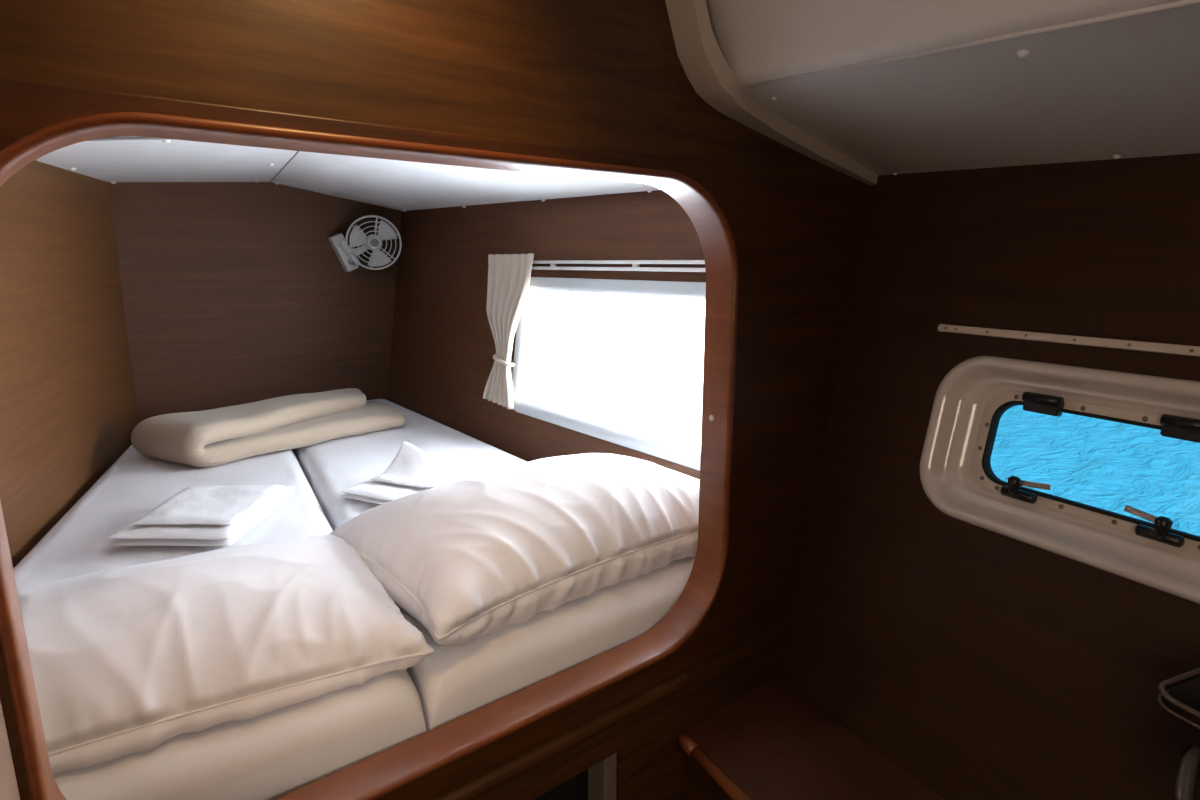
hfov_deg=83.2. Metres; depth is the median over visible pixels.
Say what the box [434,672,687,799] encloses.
trim
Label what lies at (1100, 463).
sea
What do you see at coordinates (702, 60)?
trim
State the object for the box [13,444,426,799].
mattress
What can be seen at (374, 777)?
trim
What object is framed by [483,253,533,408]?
curtain
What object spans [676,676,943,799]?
shelf
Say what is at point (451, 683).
mattress
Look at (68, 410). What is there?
wall
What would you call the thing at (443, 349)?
wall
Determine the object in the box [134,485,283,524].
folded towel
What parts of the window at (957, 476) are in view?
knob, lever, lever, knob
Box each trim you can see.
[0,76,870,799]
[0,112,738,799]
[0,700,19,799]
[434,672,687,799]
[665,0,877,184]
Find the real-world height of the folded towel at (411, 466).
0.082 m
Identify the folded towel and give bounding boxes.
[107,486,294,545]
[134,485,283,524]
[340,465,485,503]
[372,441,453,488]
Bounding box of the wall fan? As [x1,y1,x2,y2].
[328,215,401,271]
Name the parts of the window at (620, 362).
curtain rail, rail, rail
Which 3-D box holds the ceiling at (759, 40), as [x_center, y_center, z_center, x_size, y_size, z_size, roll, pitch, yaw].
[0.778,-0.388,0.113,0.098,0.494,2.280,-7,14,-32]
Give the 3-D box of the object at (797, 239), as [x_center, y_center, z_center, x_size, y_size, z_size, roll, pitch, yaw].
[-0.342,0.140,0.790,2.656,0.898,0.006,-9,15,-37]
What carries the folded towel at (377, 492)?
on the mattress at (451, 683)
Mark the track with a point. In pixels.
(1187, 350)
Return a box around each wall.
[0,0,867,799]
[0,160,137,568]
[108,182,401,423]
[387,190,705,478]
[778,153,1199,799]
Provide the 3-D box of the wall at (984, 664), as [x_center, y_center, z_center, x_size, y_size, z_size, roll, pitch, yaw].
[1.093,0.440,0.326,0.473,2.144,2.720,-6,13,-28]
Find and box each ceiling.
[36,136,659,211]
[706,0,1180,85]
[740,0,1199,174]
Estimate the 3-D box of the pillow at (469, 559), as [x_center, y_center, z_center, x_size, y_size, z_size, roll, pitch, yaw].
[-0.107,0.231,1.455,0.803,0.192,0.546,-9,15,-37]
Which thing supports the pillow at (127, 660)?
on the mattress at (273, 755)
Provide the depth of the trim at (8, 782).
0.61 m
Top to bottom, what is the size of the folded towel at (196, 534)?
0.034 m
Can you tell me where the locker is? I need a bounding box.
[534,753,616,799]
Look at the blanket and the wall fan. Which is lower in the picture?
the blanket
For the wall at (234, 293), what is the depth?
2.79 m
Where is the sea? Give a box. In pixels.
[990,405,1199,535]
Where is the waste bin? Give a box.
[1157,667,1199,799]
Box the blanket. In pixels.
[131,388,405,466]
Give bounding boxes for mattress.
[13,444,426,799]
[292,399,694,731]
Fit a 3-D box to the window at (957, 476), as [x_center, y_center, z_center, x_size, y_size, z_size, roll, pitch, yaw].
[0.726,0.097,0.991,0.090,0.278,0.536,-6,13,-28]
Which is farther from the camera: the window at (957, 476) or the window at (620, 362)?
the window at (620, 362)
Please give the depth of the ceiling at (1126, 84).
0.89 m
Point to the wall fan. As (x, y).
(347, 255)
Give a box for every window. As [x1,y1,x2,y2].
[512,260,705,470]
[920,356,1199,603]
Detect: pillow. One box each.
[17,534,433,774]
[329,453,699,646]
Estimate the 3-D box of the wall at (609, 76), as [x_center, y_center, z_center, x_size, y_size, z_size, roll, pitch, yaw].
[-0.355,0.327,0.859,2.720,2.136,0.060,-9,15,-37]
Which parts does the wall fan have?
arm, blade, motor, blade, blade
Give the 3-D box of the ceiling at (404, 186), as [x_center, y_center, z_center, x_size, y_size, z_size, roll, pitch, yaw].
[-0.895,-0.613,1.742,1.777,0.157,2.304,-9,15,-37]
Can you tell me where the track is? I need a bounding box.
[937,324,1199,356]

